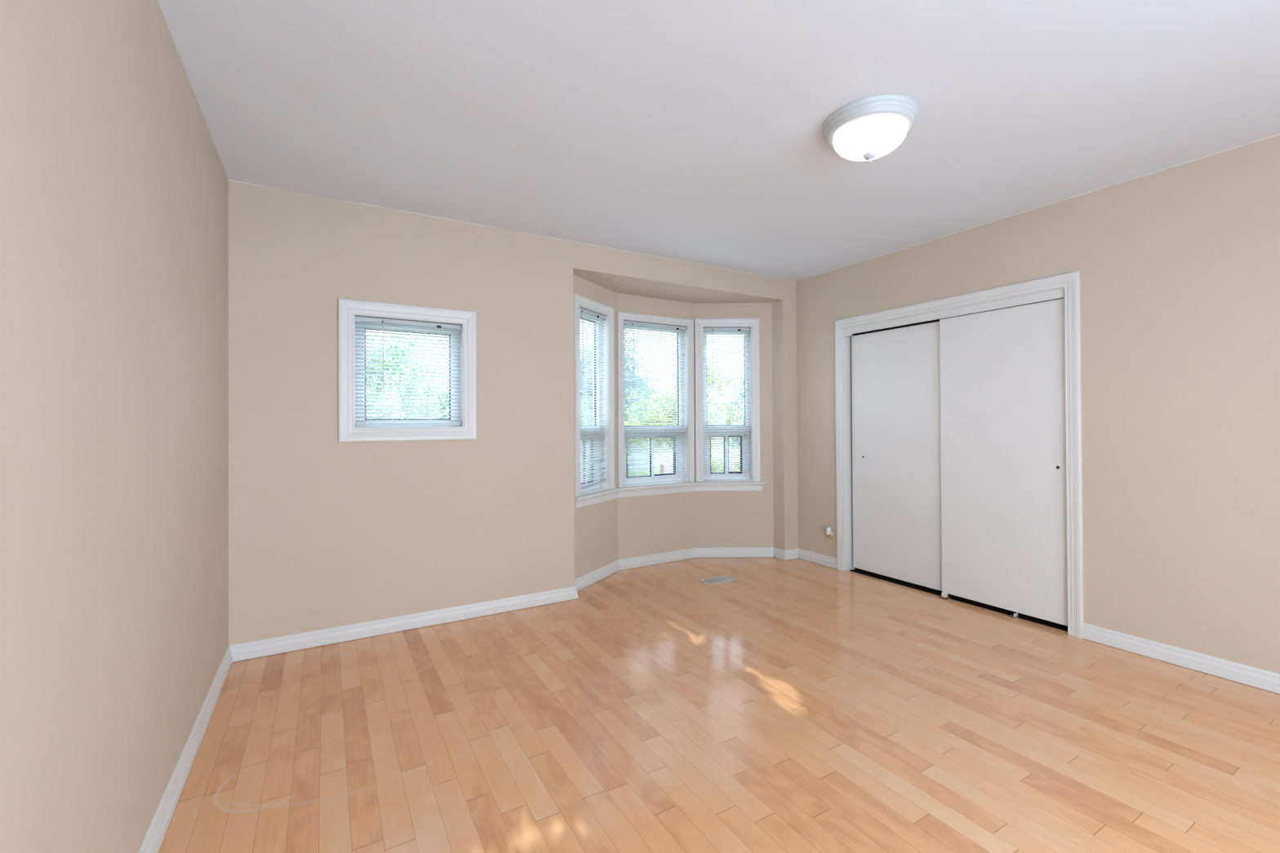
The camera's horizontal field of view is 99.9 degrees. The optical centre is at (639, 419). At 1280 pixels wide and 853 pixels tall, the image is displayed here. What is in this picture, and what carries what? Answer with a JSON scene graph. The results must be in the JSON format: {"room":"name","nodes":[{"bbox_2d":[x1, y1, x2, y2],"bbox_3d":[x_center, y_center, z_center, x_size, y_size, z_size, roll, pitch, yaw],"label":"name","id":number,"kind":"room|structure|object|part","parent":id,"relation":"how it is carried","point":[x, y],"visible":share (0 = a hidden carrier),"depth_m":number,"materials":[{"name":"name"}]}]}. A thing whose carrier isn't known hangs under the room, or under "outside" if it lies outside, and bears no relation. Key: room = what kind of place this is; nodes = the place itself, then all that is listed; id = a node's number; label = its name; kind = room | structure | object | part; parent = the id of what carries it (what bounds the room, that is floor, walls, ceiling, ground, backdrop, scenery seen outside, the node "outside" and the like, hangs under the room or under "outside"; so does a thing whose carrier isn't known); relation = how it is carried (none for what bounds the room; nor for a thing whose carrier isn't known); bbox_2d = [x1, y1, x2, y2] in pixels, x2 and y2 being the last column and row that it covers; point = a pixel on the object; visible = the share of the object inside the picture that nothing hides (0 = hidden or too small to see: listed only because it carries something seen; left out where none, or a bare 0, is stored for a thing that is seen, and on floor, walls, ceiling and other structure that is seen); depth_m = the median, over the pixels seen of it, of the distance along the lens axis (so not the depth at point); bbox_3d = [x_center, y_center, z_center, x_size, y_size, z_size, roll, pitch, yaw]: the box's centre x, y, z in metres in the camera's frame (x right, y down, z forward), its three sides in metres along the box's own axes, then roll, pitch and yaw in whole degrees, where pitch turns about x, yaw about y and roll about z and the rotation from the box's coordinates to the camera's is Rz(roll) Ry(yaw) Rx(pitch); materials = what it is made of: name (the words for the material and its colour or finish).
{"room":"empty bedroom","nodes":[
{"label":"empty bedroom","id":0,"kind":"room"},
{"bbox_2d":[0,0,228,852],"bbox_3d":[-1.079,-0.015,0.816,0.140,2.600,5.030,0,0,-30],"label":"wall","id":1,"kind":"structure","parent":0,"point":[114,181],"depth_m":1.26,"materials":[{"name":"beige paint"}]},
{"bbox_2d":[137,645,232,852],"bbox_3d":[-1.003,1.238,0.849,0.020,0.088,4.750,0,0,-30],"label":"baseboard","id":2,"kind":"structure","parent":1,"relation":"attached to","point":[152,842],"depth_m":1.92,"materials":[{"name":"white paint"}]},
{"bbox_2d":[228,180,798,645],"bbox_3d":[-0.405,0.002,4.043,4.281,2.600,0.140,0,0,-30],"label":"wall","id":3,"kind":"structure","parent":0,"point":[325,532],"depth_m":3.33,"materials":[{"name":"beige paint"}]},
{"bbox_2d":[337,298,476,442],"bbox_3d":[-1.457,-0.288,3.413,0.793,0.841,0.150,0,0,-30],"label":"window","id":4,"kind":"structure","parent":3,"relation":"in","point":[348,309],"depth_m":3.35,"materials":[{"name":"white paint"}]},
{"bbox_3d":[-1.480,-0.288,3.452,0.623,0.671,0.050,0,0,-30],"label":"frame","id":5,"kind":"part","parent":4,"relation":"part of","materials":[{"name":"white plastic"}]},
{"bbox_2d":[355,315,461,425],"bbox_3d":[-1.447,-0.292,3.396,0.621,0.655,0.061,0,0,-30],"label":"mini blind","id":6,"kind":"object","parent":4,"relation":"attached to","point":[358,320],"visible":0.99,"depth_m":3.38,"materials":[{"name":"white plastic"}]},
{"bbox_3d":[-1.444,0.029,3.391,0.615,0.012,0.023,0,0,-30],"label":"rail","id":7,"kind":"part","parent":6,"relation":"part of","materials":[{"name":"white plastic"}]},
{"bbox_3d":[-1.339,-0.282,3.455,0.002,0.623,0.029,0,0,-30],"label":"ladder cord","id":8,"kind":"part","parent":6,"relation":"part of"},
{"bbox_3d":[-1.292,-0.374,3.461,0.007,0.440,0.004,0,0,-30],"label":"lift cord","id":9,"kind":"part","parent":6,"relation":"part of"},
{"bbox_2d":[228,179,786,279],"bbox_3d":[-0.427,-1.297,3.959,4.161,0.003,0.004,0,0,-30],"label":"trim","id":10,"kind":"structure","parent":3,"relation":"attached to","point":[228,180],"depth_m":3.76,"materials":[{"name":"beige paint"}]},
{"bbox_2d":[229,547,798,662],"bbox_3d":[-0.488,1.257,4.188,4.281,0.088,0.535,0,0,-30],"label":"baseboard","id":11,"kind":"structure","parent":3,"relation":"attached to","point":[278,645],"depth_m":3.52,"materials":[{"name":"white paint"}]},
{"bbox_2d":[573,274,617,579],"bbox_3d":[-0.427,0.091,4.363,0.130,2.425,0.823,-1,0,27],"label":"wall","id":12,"kind":"structure","parent":0,"point":[596,526],"depth_m":4.37,"materials":[{"name":"beige paint"}]},
{"bbox_2d":[573,293,614,497],"bbox_3d":[-0.415,-0.182,4.368,0.150,1.542,0.586,-1,0,27],"label":"window","id":13,"kind":"structure","parent":12,"relation":"in","point":[579,301],"depth_m":4.53,"materials":[{"name":"white paint"}]},
{"bbox_3d":[-0.482,0.343,4.312,0.025,0.419,0.193,-1,0,27],"label":"sliding sash","id":14,"kind":"part","parent":13,"relation":"part of","materials":[{"name":"white plastic"}]},
{"bbox_3d":[-0.429,0.344,4.462,0.016,0.419,0.193,-1,0,27],"label":"sliding sash","id":15,"kind":"part","parent":13,"relation":"part of","materials":[{"name":"white plastic"}]},
{"bbox_3d":[-0.449,0.099,4.385,0.060,0.070,0.350,-1,0,27],"label":"meeting rail","id":16,"kind":"part","parent":13,"relation":"part of","materials":[{"name":"white plastic"}]},
{"bbox_3d":[-0.453,-0.146,4.388,0.055,1.458,0.430,-1,0,27],"label":"frame","id":17,"kind":"part","parent":13,"relation":"part of","materials":[{"name":"white plastic"}]},
{"bbox_2d":[579,307,605,489],"bbox_3d":[-0.397,-0.160,4.360,0.061,1.423,0.430,-1,0,27],"label":"mini blind","id":18,"kind":"object","parent":13,"relation":"attached to","point":[583,312],"visible":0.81,"depth_m":4.37,"materials":[{"name":"white plastic"}]},
{"bbox_3d":[-0.439,-0.150,4.271,0.029,1.391,0.002,-1,0,27],"label":"ladder cord","id":19,"kind":"part","parent":18,"relation":"part of","materials":[{"name":"white fabric"}]},
{"bbox_3d":[-0.391,0.529,4.353,0.022,0.046,0.422,-1,0,27],"label":"rail","id":20,"kind":"part","parent":18,"relation":"part of","materials":[{"name":"white plastic"}]},
{"bbox_3d":[-0.350,-0.149,4.444,0.029,1.391,0.002,-1,0,27],"label":"ladder cord","id":21,"kind":"part","parent":18,"relation":"part of","materials":[{"name":"white fabric"}]},
{"bbox_3d":[-0.328,-0.535,4.450,0.004,0.620,0.007,-1,0,27],"label":"lift cord","id":22,"kind":"part","parent":18,"relation":"part of","materials":[{"name":"white fabric"}]},
{"bbox_2d":[616,293,694,559],"bbox_3d":[0.125,0.092,4.937,0.900,2.425,0.140,0,0,-30],"label":"wall","id":23,"kind":"structure","parent":0,"point":[648,525],"depth_m":4.86,"materials":[{"name":"beige paint"}]},
{"bbox_2d":[617,311,694,487],"bbox_3d":[0.127,-0.173,4.928,0.814,1.526,0.159,0,0,-30],"label":"window","id":24,"kind":"structure","parent":23,"relation":"in","point":[689,464],"depth_m":5.00,"materials":[{"name":"white paint"}]},
{"bbox_3d":[-0.013,0.344,4.883,0.323,0.419,0.025,0,0,-31],"label":"sliding sash","id":25,"kind":"part","parent":24,"relation":"part of","materials":[{"name":"white plastic"}]},
{"bbox_3d":[0.107,0.100,4.961,0.610,0.070,0.060,0,0,-31],"label":"meeting rail","id":26,"kind":"part","parent":24,"relation":"part of","materials":[{"name":"white plastic"}]},
{"bbox_2d":[623,320,686,479],"bbox_3d":[0.137,-0.171,4.912,0.688,1.400,0.061,0,0,-31],"label":"mini blind","id":27,"kind":"object","parent":24,"relation":"attached to","point":[628,323],"visible":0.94,"depth_m":4.91,"materials":[{"name":"white plastic"}]},
{"bbox_3d":[-0.025,-0.160,4.810,0.002,1.368,0.029,0,0,-31],"label":"ladder cord","id":28,"kind":"part","parent":27,"relation":"part of","materials":[{"name":"white fabric"}]},
{"bbox_3d":[0.142,0.523,4.904,0.682,0.012,0.023,0,0,-31],"label":"rail","id":29,"kind":"part","parent":27,"relation":"part of","materials":[{"name":"white plastic"}]},
{"bbox_3d":[0.314,-0.161,5.014,0.002,1.368,0.029,0,0,-31],"label":"ladder cord","id":30,"kind":"part","parent":27,"relation":"part of","materials":[{"name":"white fabric"}]},
{"bbox_3d":[0.362,-0.570,5.024,0.007,0.550,0.004,0,0,-31],"label":"lift cord","id":31,"kind":"part","parent":27,"relation":"part of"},
{"bbox_3d":[0.222,0.344,5.050,0.323,0.419,0.016,0,0,-31],"label":"sliding sash","id":32,"kind":"part","parent":24,"relation":"part of","materials":[{"name":"white plastic"}]},
{"bbox_2d":[573,481,765,509],"bbox_3d":[0.232,0.635,4.746,2.094,0.090,0.528,0,0,-30],"label":"trim","id":33,"kind":"structure","parent":23,"relation":"attached to","point":[585,500],"depth_m":4.88,"materials":[{"name":"white paint"}]},
{"bbox_2d":[573,274,768,303],"bbox_3d":[0.206,-1.142,4.816,2.336,0.080,0.560,0,0,-30],"label":"ceiling","id":34,"kind":"structure","parent":0,"point":[618,286],"depth_m":4.68,"materials":[{"name":"beige paint"}]},
{"bbox_2d":[157,0,1279,280],"bbox_3d":[1.150,-1.379,2.133,5.321,0.120,5.030,0,0,-30],"label":"ceiling","id":35,"kind":"structure","parent":0,"point":[689,131],"depth_m":2.25,"materials":[{"name":"white paint"}]},
{"bbox_2d":[822,93,919,163],"bbox_3d":[1.013,-1.225,2.376,0.394,0.184,0.394,0,0,-30],"label":"ceiling light","id":36,"kind":"object","parent":35,"relation":"attached to","point":[869,128],"visible":1,"depth_m":2.27,"materials":[{"name":"white glass"}]},
{"bbox_3d":[1.013,-1.216,2.376,0.306,0.098,0.306,0,0,-30],"label":"lamp shade","id":37,"kind":"part","parent":36,"relation":"part of","materials":[{"name":"white glass"}]},
{"bbox_2d":[158,557,1279,852],"bbox_3d":[1.015,1.313,2.332,5.041,0.060,5.315,0,0,-30],"label":"floor","id":38,"kind":"structure","parent":0,"point":[797,705],"depth_m":2.19,"materials":[{"name":"brown wood"}]},
{"bbox_2d":[698,574,737,585],"bbox_3d":[0.632,1.295,4.343,0.285,0.006,0.145,0,0,-30],"label":"floor vent","id":39,"kind":"object","parent":38,"relation":"in","point":[722,579],"visible":1,"depth_m":4.34,"materials":[{"name":"beige metal"}]},
{"bbox_2d":[937,592,951,599],"bbox_3d":[2.195,1.268,3.880,0.060,0.038,0.055,0,0,-30],"label":"guide","id":40,"kind":"object","parent":38,"relation":"on","point":[944,595],"visible":1,"depth_m":3.86,"materials":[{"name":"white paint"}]},
{"bbox_2d":[1007,613,1017,618],"bbox_3d":[2.422,1.270,3.497,0.054,0.026,0.035,0,0,-30],"label":"guide","id":41,"kind":"object","parent":38,"relation":"on","point":[1015,615],"visible":1,"depth_m":3.49,"materials":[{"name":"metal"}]},
{"bbox_2d":[693,302,773,547],"bbox_3d":[0.895,0.089,5.161,0.828,2.425,0.130,0,0,0],"label":"wall","id":42,"kind":"structure","parent":0,"point":[722,519],"depth_m":5.09,"materials":[{"name":"beige paint"}]},
{"bbox_2d":[694,318,760,481],"bbox_3d":[0.828,-0.184,5.152,0.609,1.542,0.150,0,0,0],"label":"window","id":43,"kind":"structure","parent":42,"relation":"in","point":[700,323],"depth_m":5.09,"materials":[{"name":"white paint"}]},
{"bbox_3d":[0.747,0.342,5.186,0.204,0.419,0.025,0,0,0],"label":"sliding sash","id":44,"kind":"part","parent":43,"relation":"part of","materials":[{"name":"white plastic"}]},
{"bbox_3d":[0.829,-0.148,5.194,0.453,1.458,0.055,0,0,0],"label":"frame","id":45,"kind":"part","parent":43,"relation":"part of","materials":[{"name":"white plastic"}]},
{"bbox_3d":[0.830,0.097,5.191,0.373,0.070,0.060,0,0,0],"label":"meeting rail","id":46,"kind":"part","parent":43,"relation":"part of","materials":[{"name":"white plastic"}]},
{"bbox_2d":[702,327,751,475],"bbox_3d":[0.828,-0.172,5.133,0.451,1.403,0.061,0,0,0],"label":"mini blind","id":47,"kind":"object","parent":43,"relation":"attached to","point":[723,329],"visible":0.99,"depth_m":5.13,"materials":[{"name":"white plastic"}]},
{"bbox_3d":[0.740,-0.161,5.129,0.002,1.371,0.029,0,0,0],"label":"ladder cord","id":48,"kind":"part","parent":47,"relation":"part of","materials":[{"name":"white fabric"}]},
{"bbox_3d":[0.832,0.524,5.125,0.445,0.012,0.023,0,0,0],"label":"rail","id":49,"kind":"part","parent":47,"relation":"part of","materials":[{"name":"white plastic"}]},
{"bbox_3d":[0.900,-0.162,5.129,0.002,1.371,0.029,0,0,0],"label":"ladder cord","id":50,"kind":"part","parent":47,"relation":"part of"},
{"bbox_3d":[0.956,-0.548,5.112,0.007,0.600,0.004,0,0,0],"label":"lift cord","id":51,"kind":"part","parent":47,"relation":"part of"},
{"bbox_3d":[0.915,0.342,5.208,0.204,0.419,0.016,0,0,0],"label":"sliding sash","id":52,"kind":"part","parent":43,"relation":"part of","materials":[{"name":"white plastic"}]},
{"bbox_2d":[853,297,1063,335],"bbox_3d":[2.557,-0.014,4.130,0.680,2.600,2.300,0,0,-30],"label":"door track","id":53,"kind":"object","parent":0,"point":[936,320],"depth_m":4.81,"materials":[{"name":"metal"}]},
{"bbox_2d":[795,134,1279,674],"bbox_3d":[2.729,-0.022,3.043,0.120,2.600,5.030,0,0,-30],"label":"wall","id":54,"kind":"structure","parent":0,"point":[1179,266],"depth_m":2.86,"materials":[{"name":"beige paint"}]},
{"bbox_2d":[798,548,836,568],"bbox_3d":[1.592,1.250,4.852,0.020,0.088,0.457,0,0,-30],"label":"baseboard","id":55,"kind":"structure","parent":54,"relation":"attached to","point":[812,557],"depth_m":4.83,"materials":[{"name":"white paint"}]},
{"bbox_2d":[828,529,835,543],"bbox_3d":[1.680,1.023,4.713,0.008,0.115,0.070,0,0,-30],"label":"wall outlet","id":56,"kind":"object","parent":54,"relation":"attached to","point":[832,539],"visible":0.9,"depth_m":4.70,"materials":[{"name":"beige plastic"}]},
{"bbox_2d":[826,526,832,537],"bbox_3d":[1.650,0.983,4.698,0.057,0.088,0.042,0,0,-30],"label":"night light","id":57,"kind":"object","parent":56,"relation":"attached to","point":[828,533],"visible":1,"depth_m":4.68,"materials":[{"name":"white plastic"}]},
{"bbox_3d":[1.643,0.969,4.695,0.041,0.060,0.041,0,0,-30],"label":"lamp shade","id":58,"kind":"part","parent":57,"relation":"part of","materials":[{"name":"white plastic"}]},
{"bbox_2d":[851,321,942,591],"bbox_3d":[2.043,0.271,4.251,0.034,1.978,0.843,0,0,-30],"label":"door","id":59,"kind":"structure","parent":54,"relation":"in","point":[895,373],"depth_m":4.24,"materials":[{"name":"white paint"}]},
{"bbox_2d":[835,271,1084,638],"bbox_3d":[2.194,0.212,3.937,0.141,2.150,1.749,0,0,-30],"label":"trim","id":60,"kind":"structure","parent":54,"relation":"attached to","point":[1066,286],"depth_m":3.48,"materials":[{"name":"white paint"}]},
{"bbox_2d":[939,297,1067,626],"bbox_3d":[2.392,0.259,3.580,0.036,1.977,0.774,0,0,-30],"label":"door","id":61,"kind":"structure","parent":54,"relation":"in","point":[1003,445],"depth_m":3.54,"materials":[{"name":"white paint"}]},
{"bbox_2d":[804,133,1279,279],"bbox_3d":[2.404,-1.316,3.473,0.004,0.003,3.500,0,0,-30],"label":"trim","id":62,"kind":"structure","parent":54,"relation":"attached to","point":[1278,134],"depth_m":3.16,"materials":[{"name":"beige paint"}]},
{"bbox_2d":[1082,622,1279,693],"bbox_3d":[3.232,1.223,2.047,0.020,0.088,2.544,0,0,-30],"label":"baseboard","id":63,"kind":"structure","parent":54,"relation":"attached to","point":[1254,677],"depth_m":2.76,"materials":[{"name":"white paint"}]},
{"label":"outside","id":64,"kind":"structure","parent":0,"visible":0},
{"bbox_2d":[627,437,740,476],"bbox_3d":[-21.412,2.673,44.217,120.000,0.200,89.250,0,0,-30],"label":"ground","id":65,"kind":"structure","parent":64,"point":[656,468],"depth_m":33.68,"materials":[{"name":"green plant"}]},
{"bbox_2d":[365,329,448,418],"bbox_3d":[-5.224,0.099,11.160,5.124,4.463,2.791,0,0,-30],"label":"leafy tree","id":66,"kind":"object","parent":65,"relation":"on","point":[366,337],"visible":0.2,"depth_m":10.90,"materials":[{"name":"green plant"}]},
{"bbox_2d":[580,440,591,479],"bbox_3d":[-1.309,1.382,13.813,1.601,1.972,1.315,0,0,-30],"label":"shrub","id":67,"kind":"object","parent":65,"relation":"on","point":[588,441],"visible":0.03,"depth_m":13.63,"materials":[{"name":"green plant"}]},
{"bbox_2d":[580,399,593,425],"bbox_3d":[-2.962,-0.174,15.603,3.738,5.040,2.706,0,0,-19],"label":"leafy tree","id":68,"kind":"object","parent":65,"relation":"on","point":[581,399],"visible":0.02,"depth_m":16.22,"materials":[{"name":"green plant"}]},
{"bbox_2d":[580,346,657,471],"bbox_3d":[-3.030,-0.446,25.600,5.750,5.600,5.600,0,0,-30],"label":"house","id":69,"kind":"structure","parent":65,"relation":"on","point":[640,460],"depth_m":24.14,"materials":[{"name":"white"}]},
{"bbox_2d":[580,328,673,475],"bbox_3d":[-0.581,-1.334,20.308,4.582,7.392,4.406,-1,0,30],"label":"evergreen tree","id":70,"kind":"object","parent":65,"relation":"on","point":[624,328],"visible":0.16,"depth_m":20.22,"materials":[{"name":"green plant"}]},
{"bbox_2d":[623,355,744,462],"bbox_3d":[1.312,0.111,16.169,4.821,4.430,2.816,0,0,-18],"label":"leafy tree","id":71,"kind":"object","parent":65,"relation":"on","point":[719,420],"visible":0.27,"depth_m":15.73,"materials":[{"name":"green plant"}]},
{"bbox_2d":[660,460,740,473],"bbox_3d":[3.237,1.982,21.277,5.600,0.620,0.250,0,0,-30],"label":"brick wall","id":72,"kind":"structure","parent":65,"relation":"on","point":[669,468],"depth_m":19.94,"materials":[{"name":"brick"}]},
{"bbox_2d":[711,439,724,472],"bbox_3d":[1.695,1.342,14.068,1.506,2.092,1.194,0,0,-30],"label":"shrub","id":73,"kind":"object","parent":65,"relation":"on","point":[715,469],"visible":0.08,"depth_m":13.96,"materials":[{"name":"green plant"}]},
{"bbox_2d":[711,348,744,449],"bbox_3d":[4.932,-0.948,21.087,4.174,6.571,4.255,-1,0,29],"label":"evergreen tree","id":74,"kind":"object","parent":65,"relation":"on","point":[741,348],"visible":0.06,"depth_m":21.25,"materials":[{"name":"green plant"}]},
{"bbox_2d":[728,449,740,471],"bbox_3d":[2.752,1.382,13.085,1.546,1.911,1.286,0,0,-35],"label":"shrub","id":75,"kind":"object","parent":65,"relation":"on","point":[738,468],"visible":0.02,"depth_m":13.12,"materials":[{"name":"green plant"}]}
]}

